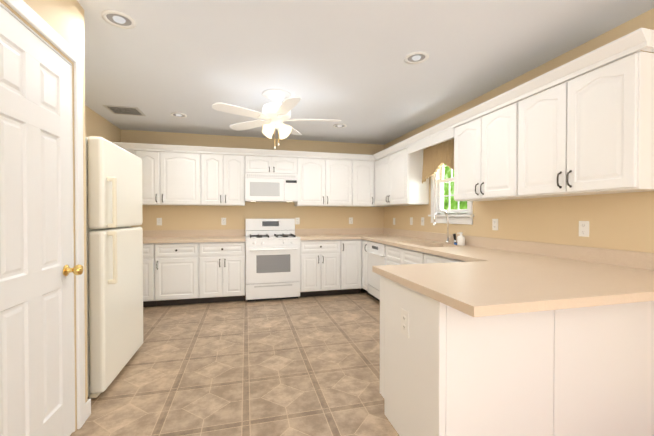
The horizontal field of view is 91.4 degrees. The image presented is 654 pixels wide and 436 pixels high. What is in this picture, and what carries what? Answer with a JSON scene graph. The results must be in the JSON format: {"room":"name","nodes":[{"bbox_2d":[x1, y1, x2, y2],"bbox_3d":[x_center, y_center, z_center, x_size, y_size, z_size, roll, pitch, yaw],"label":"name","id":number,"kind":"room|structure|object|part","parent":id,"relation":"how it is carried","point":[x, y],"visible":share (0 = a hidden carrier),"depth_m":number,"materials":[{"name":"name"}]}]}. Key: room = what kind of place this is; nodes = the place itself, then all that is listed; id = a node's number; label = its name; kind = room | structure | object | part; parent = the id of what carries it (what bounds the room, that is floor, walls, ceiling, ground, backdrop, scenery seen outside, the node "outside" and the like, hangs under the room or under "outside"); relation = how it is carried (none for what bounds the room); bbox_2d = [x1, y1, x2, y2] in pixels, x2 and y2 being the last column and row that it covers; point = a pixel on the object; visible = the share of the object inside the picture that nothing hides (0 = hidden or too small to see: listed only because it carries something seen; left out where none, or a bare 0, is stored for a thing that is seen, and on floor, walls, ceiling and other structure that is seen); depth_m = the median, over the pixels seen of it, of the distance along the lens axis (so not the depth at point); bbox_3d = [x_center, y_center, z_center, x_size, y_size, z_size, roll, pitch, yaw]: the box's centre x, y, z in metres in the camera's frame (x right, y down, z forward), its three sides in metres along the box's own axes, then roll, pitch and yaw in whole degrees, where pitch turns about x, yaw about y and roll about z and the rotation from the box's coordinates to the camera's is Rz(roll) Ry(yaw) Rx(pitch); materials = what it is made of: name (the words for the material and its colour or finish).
{"room":"kitchen","nodes":[
{"label":"kitchen","id":0,"kind":"room"},
{"bbox_2d":[0,0,87,430],"bbox_3d":[-1.054,-0.003,0.008,0.120,2.510,4.030,0,1,-14],"label":"wall","id":1,"kind":"structure","parent":0,"point":[64,19],"depth_m":1.84,"materials":[{"name":"paint"}]},
{"bbox_2d":[0,6,83,435],"bbox_3d":[-1.346,0.179,1.491,0.117,2.087,0.693,0,1,-14],"label":"closet door","id":2,"kind":"structure","parent":1,"relation":"in","point":[36,342],"depth_m":1.50,"materials":[{"name":"white wood"}]},
{"bbox_2d":[0,0,84,431],"bbox_3d":[-1.419,0.138,1.488,0.138,2.193,0.851,0,1,-14],"label":"door frame","id":3,"kind":"structure","parent":1,"relation":"attached to","point":[29,15],"depth_m":1.85,"materials":[{"name":"white wood"}]},
{"bbox_2d":[85,399,90,418],"bbox_3d":[-1.886,1.180,1.894,0.841,0.100,0.030,0,1,-14],"label":"baseboard","id":4,"kind":"structure","parent":1,"relation":"attached to","point":[87,408],"depth_m":1.97,"materials":[{"name":"white wood"}]},
{"bbox_2d":[85,106,120,141],"bbox_3d":[-2.214,-0.017,1.220,0.120,2.510,7.190,0,1,-14],"label":"wall","id":5,"kind":"structure","parent":0,"point":[97,125],"depth_m":4.02,"materials":[{"name":"paint"}]},
{"bbox_2d":[70,288,398,435],"bbox_3d":[-0.138,1.261,1.823,4.435,0.060,7.310,0,1,-14],"label":"floor","id":6,"kind":"structure","parent":0,"point":[304,366],"depth_m":2.50,"materials":[{"name":"brown tile"}]},
{"bbox_2d":[85,136,142,398],"bbox_3d":[-1.988,0.334,2.475,0.884,1.780,0.865,0,1,-14],"label":"refrigerator","id":7,"kind":"object","parent":6,"relation":"on","point":[91,395],"depth_m":2.25,"materials":[{"name":"white metal"}]},
{"bbox_3d":[-1.498,0.084,2.228,0.054,0.745,0.032,0,1,-14],"label":"refrigerator handle","id":8,"kind":"part","parent":7,"relation":"part of","materials":[{"name":"white plastic"}]},
{"bbox_3d":[-1.658,0.312,2.559,0.095,1.738,0.865,0,1,-14],"label":"refrigerator door","id":9,"kind":"part","parent":7,"relation":"part of","materials":[{"name":"white metal"}]},
{"bbox_2d":[143,243,154,306],"bbox_3d":[-2.675,0.765,4.499,0.592,0.872,0.620,0,1,-14],"label":"base cabinet","id":10,"kind":"object","parent":6,"relation":"on","point":[148,248],"depth_m":4.26,"materials":[{"name":"white wood"}]},
{"bbox_2d":[143,229,244,243],"bbox_3d":[-2.099,0.253,4.626,1.773,0.145,0.645,0,1,-14],"label":"countertop","id":11,"kind":"structure","parent":10,"relation":"on","point":[230,235],"depth_m":4.81,"materials":[{"name":"laminate"}]},
{"bbox_2d":[155,242,198,305],"bbox_3d":[-2.118,0.763,4.641,0.557,0.872,0.620,0,1,-14],"label":"base cabinet","id":12,"kind":"object","parent":6,"relation":"on","point":[191,273],"depth_m":4.35,"materials":[{"name":"white wood"}]},
{"bbox_2d":[199,242,244,303],"bbox_3d":[-1.545,0.761,4.786,0.625,0.872,0.620,0,1,-14],"label":"base cabinet","id":13,"kind":"object","parent":6,"relation":"on","point":[221,264],"depth_m":4.49,"materials":[{"name":"white wood"}]},
{"bbox_2d":[245,218,300,301],"bbox_3d":[-0.842,0.600,4.892,0.789,1.192,0.689,0,1,-14],"label":"range","id":14,"kind":"object","parent":6,"relation":"on","point":[272,259],"visible":1,"depth_m":4.64,"materials":[{"name":"white enameled metal"},{"name":"glass"},{"name":"black cast iron grates"}]},
{"bbox_2d":[299,240,342,296],"bbox_3d":[-0.171,0.758,5.134,0.625,0.872,0.620,0,1,-14],"label":"base cabinet","id":15,"kind":"object","parent":6,"relation":"on","point":[321,261],"depth_m":4.85,"materials":[{"name":"white wood"}]},
{"bbox_2d":[295,228,358,239],"bbox_3d":[-0.012,0.247,5.150,0.944,0.145,0.656,0,1,-14],"label":"countertop","id":16,"kind":"structure","parent":15,"relation":"on","point":[323,233],"depth_m":5.38,"materials":[{"name":"laminate"}]},
{"bbox_2d":[343,239,362,293],"bbox_3d":[0.303,0.756,5.254,0.352,0.872,0.620,0,1,-14],"label":"base cabinet","id":17,"kind":"object","parent":6,"relation":"on","point":[352,248],"depth_m":4.96,"materials":[{"name":"white wood"}]},
{"bbox_2d":[367,241,386,301],"bbox_3d":[0.968,0.765,4.538,0.654,0.870,0.615,0,1,-14],"label":"dishwasher","id":18,"kind":"object","parent":6,"relation":"on","point":[376,251],"visible":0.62,"depth_m":4.48,"materials":[{"name":"white metal"}]},
{"bbox_2d":[362,240,409,297],"bbox_3d":[0.890,0.759,4.971,0.648,0.872,0.252,0,1,-14],"label":"base cabinet","id":19,"kind":"object","parent":6,"relation":"on","point":[395,255],"depth_m":4.81,"materials":[{"name":"white wood"}]},
{"bbox_2d":[386,252,421,264],"bbox_3d":[1.187,0.852,3.802,0.648,0.714,0.914,0,1,-14],"label":"base cabinet","id":20,"kind":"object","parent":6,"relation":"on","point":[415,257],"depth_m":3.62,"materials":[{"name":"white wood"}]},
{"bbox_2d":[422,252,466,263],"bbox_3d":[1.421,0.783,2.879,0.648,0.872,0.983,0,1,-14],"label":"base cabinet","id":21,"kind":"object","parent":6,"relation":"on","point":[426,257],"depth_m":3.07,"materials":[{"name":"white wood"}]},
{"bbox_2d":[380,275,531,435],"bbox_3d":[0.651,0.795,1.822,0.476,0.872,0.679,0,1,-14],"label":"base cabinet","id":22,"kind":"object","parent":6,"relation":"on","point":[446,370],"depth_m":1.53,"materials":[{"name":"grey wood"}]},
{"bbox_2d":[401,308,408,337],"bbox_3d":[0.422,0.567,1.735,0.008,0.135,0.086,0,1,-14],"label":"electrical outlet plate","id":23,"kind":"object","parent":22,"relation":"attached to","point":[404,314],"depth_m":1.72,"materials":[{"name":"white plastic"}]},
{"bbox_2d":[372,256,653,316],"bbox_3d":[0.863,0.337,1.762,0.912,0.040,0.977,0,1,-14],"label":"countertop","id":24,"kind":"structure","parent":22,"relation":"on","point":[493,276],"depth_m":1.49,"materials":[{"name":"laminate"}]},
{"bbox_2d":[532,306,591,435],"bbox_3d":[1.079,0.794,1.943,0.414,0.872,0.655,0,1,-14],"label":"base cabinet","id":25,"kind":"object","parent":6,"relation":"on","point":[561,338],"depth_m":1.61,"materials":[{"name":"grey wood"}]},
{"bbox_2d":[592,301,653,435],"bbox_3d":[1.608,0.792,2.078,0.678,0.872,0.655,0,1,-14],"label":"base cabinet","id":26,"kind":"object","parent":6,"relation":"on","point":[622,334],"depth_m":1.71,"materials":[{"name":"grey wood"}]},
{"bbox_2d":[359,228,653,287],"bbox_3d":[1.225,0.330,3.577,0.681,0.275,4.316,0,1,-14],"label":"countertop","id":27,"kind":"structure","parent":26,"relation":"on","point":[628,267],"depth_m":2.53,"materials":[{"name":"laminate"}]},
{"bbox_2d":[433,210,456,242],"bbox_3d":[1.370,0.095,3.710,0.223,0.400,0.184,0,1,-14],"label":"faucet","id":28,"kind":"object","parent":27,"relation":"on","point":[448,237],"visible":0.96,"depth_m":3.77,"materials":[{"name":"silver metal"}]},
{"bbox_2d":[457,232,464,245],"bbox_3d":[1.482,0.224,3.537,0.086,0.145,0.079,0,1,-14],"label":"soap dispenser","id":29,"kind":"object","parent":27,"relation":"on","point":[460,240],"visible":1,"depth_m":3.51,"materials":[{"name":"white plastic"}]},
{"bbox_2d":[121,130,383,291],"bbox_3d":[-1.022,-0.063,5.293,4.435,2.510,0.120,0,1,-14],"label":"wall","id":30,"kind":"structure","parent":0,"point":[175,217],"depth_m":5.17,"materials":[{"name":"paint"}]},
{"bbox_2d":[112,142,135,154],"bbox_3d":[-2.863,-0.623,4.591,0.280,0.854,0.317,0,1,-14],"label":"upper cabinet","id":31,"kind":"object","parent":30,"relation":"attached to","point":[130,147],"depth_m":4.43,"materials":[{"name":"white"}]},
{"bbox_2d":[136,143,159,204],"bbox_3d":[-2.576,-0.624,4.664,0.312,0.854,0.317,0,1,-14],"label":"upper cabinet","id":32,"kind":"object","parent":30,"relation":"attached to","point":[150,158],"depth_m":4.52,"materials":[{"name":"white wood"}]},
{"bbox_2d":[157,218,161,224],"bbox_3d":[-2.542,0.047,4.842,0.072,0.115,0.008,0,1,-14],"label":"electrical outlet plate","id":33,"kind":"object","parent":30,"relation":"attached to","point":[159,220],"depth_m":4.84,"materials":[{"name":"white plastic"}]},
{"bbox_2d":[160,144,199,205],"bbox_3d":[-2.158,-0.625,4.770,0.550,0.854,0.317,0,1,-14],"label":"upper cabinet","id":34,"kind":"object","parent":30,"relation":"attached to","point":[193,176],"depth_m":4.61,"materials":[{"name":"white wood"}]},
{"bbox_2d":[200,146,243,205],"bbox_3d":[-1.588,-0.627,4.915,0.627,0.854,0.317,0,1,-14],"label":"upper cabinet","id":35,"kind":"object","parent":30,"relation":"attached to","point":[221,175],"depth_m":4.75,"materials":[{"name":"white wood"}]},
{"bbox_2d":[221,218,225,224],"bbox_3d":[-1.640,0.045,5.071,0.072,0.115,0.008,0,1,-14],"label":"electrical outlet plate","id":36,"kind":"object","parent":30,"relation":"attached to","point":[223,220],"depth_m":5.07,"materials":[{"name":"white plastic"}]},
{"bbox_2d":[244,148,271,177],"bbox_3d":[-1.088,-0.875,5.038,0.398,0.360,0.317,0,1,-14],"label":"upper cabinet","id":37,"kind":"object","parent":30,"relation":"attached to","point":[257,161],"depth_m":4.88,"materials":[{"name":"white wood"}]},
{"bbox_2d":[245,173,297,201],"bbox_3d":[-0.883,-0.474,5.043,0.797,0.422,0.404,0,1,-14],"label":"over-the-range microwave","id":38,"kind":"object","parent":37,"relation":"attached to","point":[264,187],"visible":1,"depth_m":4.85,"materials":[{"name":"white"}]},
{"bbox_2d":[272,150,295,173],"bbox_3d":[-0.702,-0.877,5.136,0.399,0.360,0.317,0,1,-14],"label":"upper cabinet","id":39,"kind":"object","parent":30,"relation":"attached to","point":[283,162],"depth_m":4.98,"materials":[{"name":"white wood"}]},
{"bbox_2d":[295,218,299,223],"bbox_3d":[-0.495,0.041,5.361,0.072,0.115,0.008,0,1,-14],"label":"electrical outlet plate","id":40,"kind":"object","parent":30,"relation":"attached to","point":[297,220],"depth_m":5.36,"materials":[{"name":"white plastic"}]},
{"bbox_2d":[294,151,351,205],"bbox_3d":[-0.065,-0.631,5.301,0.910,0.854,0.317,0,1,-14],"label":"upper cabinet","id":41,"kind":"object","parent":30,"relation":"attached to","point":[324,180],"depth_m":5.14,"materials":[{"name":"white wood"}]},
{"bbox_2d":[352,154,375,205],"bbox_3d":[0.566,-0.633,5.461,0.391,0.854,0.317,0,1,-14],"label":"upper cabinet","id":42,"kind":"object","parent":30,"relation":"attached to","point":[362,170],"depth_m":5.30,"materials":[{"name":"white wood"}]},
{"bbox_2d":[77,0,653,144],"bbox_3d":[-0.138,-1.329,1.793,4.435,0.100,7.310,0,1,-14],"label":"ceiling","id":43,"kind":"structure","parent":0,"point":[350,68],"depth_m":2.52,"materials":[{"name":"paint"}]},
{"bbox_2d":[101,10,135,28],"bbox_3d":[-1.336,-1.273,2.053,0.189,0.015,0.189,0,1,31],"label":"recessed light","id":44,"kind":"object","parent":43,"relation":"in","point":[119,19],"depth_m":2.04,"materials":[{"name":"white metal"}]},
{"bbox_2d":[102,105,145,115],"bbox_3d":[-2.431,-1.297,3.848,0.360,0.009,0.320,0,1,-14],"label":"ceiling vent","id":45,"kind":"object","parent":43,"relation":"in","point":[124,110],"visible":0.98,"depth_m":3.82,"materials":[{"name":"silver metal"}]},
{"bbox_2d":[170,112,186,117],"bbox_3d":[-1.864,-1.296,4.013,0.189,0.015,0.189,0,1,31],"label":"recessed light","id":46,"kind":"object","parent":43,"relation":"in","point":[175,114],"depth_m":4.00,"materials":[{"name":"white metal"}]},
{"bbox_2d":[212,89,340,148],"bbox_3d":[-0.496,-1.010,3.319,1.280,0.570,1.274,0,1,-14],"label":"ceiling fan","id":47,"kind":"object","parent":43,"relation":"hanging from","point":[276,115],"visible":1,"depth_m":3.26,"materials":[{"name":"white"}]},
{"bbox_2d":[333,124,345,127],"bbox_3d":[0.179,-1.301,4.500,0.189,0.015,0.189,0,1,31],"label":"recessed light","id":48,"kind":"object","parent":43,"relation":"in","point":[335,125],"depth_m":4.49,"materials":[{"name":"white metal"}]},
{"bbox_2d":[404,51,428,63],"bbox_3d":[0.715,-1.279,2.552,0.189,0.015,0.189,0,1,31],"label":"recessed light","id":49,"kind":"object","parent":43,"relation":"in","point":[414,57],"depth_m":2.54,"materials":[{"name":"white metal"}]},
{"bbox_2d":[384,8,653,252],"bbox_3d":[1.954,-0.030,2.338,0.120,2.510,7.070,0,1,-14],"label":"wall","id":50,"kind":"structure","parent":0,"point":[621,221],"depth_m":2.54,"materials":[{"name":"paint"}]},
{"bbox_2d":[373,140,428,205],"bbox_3d":[1.087,-0.626,4.852,0.318,0.854,1.153,0,1,-14],"label":"upper cabinet","id":51,"kind":"object","parent":50,"relation":"attached to","point":[398,175],"depth_m":4.42,"materials":[{"name":"white wood"}]},
{"bbox_2d":[422,138,453,183],"bbox_3d":[1.438,-0.692,3.846,0.132,0.460,0.950,0,1,-14],"label":"valance curtain","id":52,"kind":"object","parent":50,"relation":"attached to","point":[436,157],"visible":0.69,"depth_m":3.96,"materials":[{"name":"beige fabric"}]},
{"bbox_2d":[428,138,473,224],"bbox_3d":[1.536,-0.462,3.889,0.165,1.050,0.840,0,1,-14],"label":"window","id":53,"kind":"structure","parent":50,"relation":"in","point":[458,215],"depth_m":4.09,"materials":[{"name":"white wood"}]},
{"bbox_2d":[453,89,512,200],"bbox_3d":[1.565,-0.605,2.966,0.318,0.854,0.801,0,1,-14],"label":"upper cabinet","id":54,"kind":"object","parent":50,"relation":"attached to","point":[483,146],"depth_m":2.87,"materials":[{"name":"white wood"}]},
{"bbox_2d":[492,219,497,229],"bbox_3d":[1.674,0.060,3.179,0.008,0.115,0.072,0,1,-14],"label":"electrical outlet plate","id":55,"kind":"object","parent":50,"relation":"attached to","point":[494,221],"depth_m":3.18,"materials":[{"name":"white plastic"}]},
{"bbox_2d":[513,28,653,198],"bbox_3d":[1.763,-0.596,2.188,0.318,0.854,0.804,0,1,-14],"label":"upper cabinet","id":56,"kind":"object","parent":50,"relation":"attached to","point":[590,133],"depth_m":2.00,"materials":[{"name":"white wood"}]},
{"bbox_2d":[579,221,588,236],"bbox_3d":[1.885,0.076,2.345,0.008,0.115,0.072,0,1,-14],"label":"electrical outlet plate","id":57,"kind":"object","parent":50,"relation":"attached to","point":[583,228],"depth_m":2.34,"materials":[{"name":"white plastic"}]},
{"label":"outside","id":58,"kind":"structure","parent":0,"visible":0},
{"bbox_2d":[444,164,466,209],"bbox_3d":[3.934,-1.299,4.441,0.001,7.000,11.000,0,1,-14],"label":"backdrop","id":59,"kind":"structure","parent":58,"point":[453,202],"depth_m":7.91,"materials":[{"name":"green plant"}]}
]}

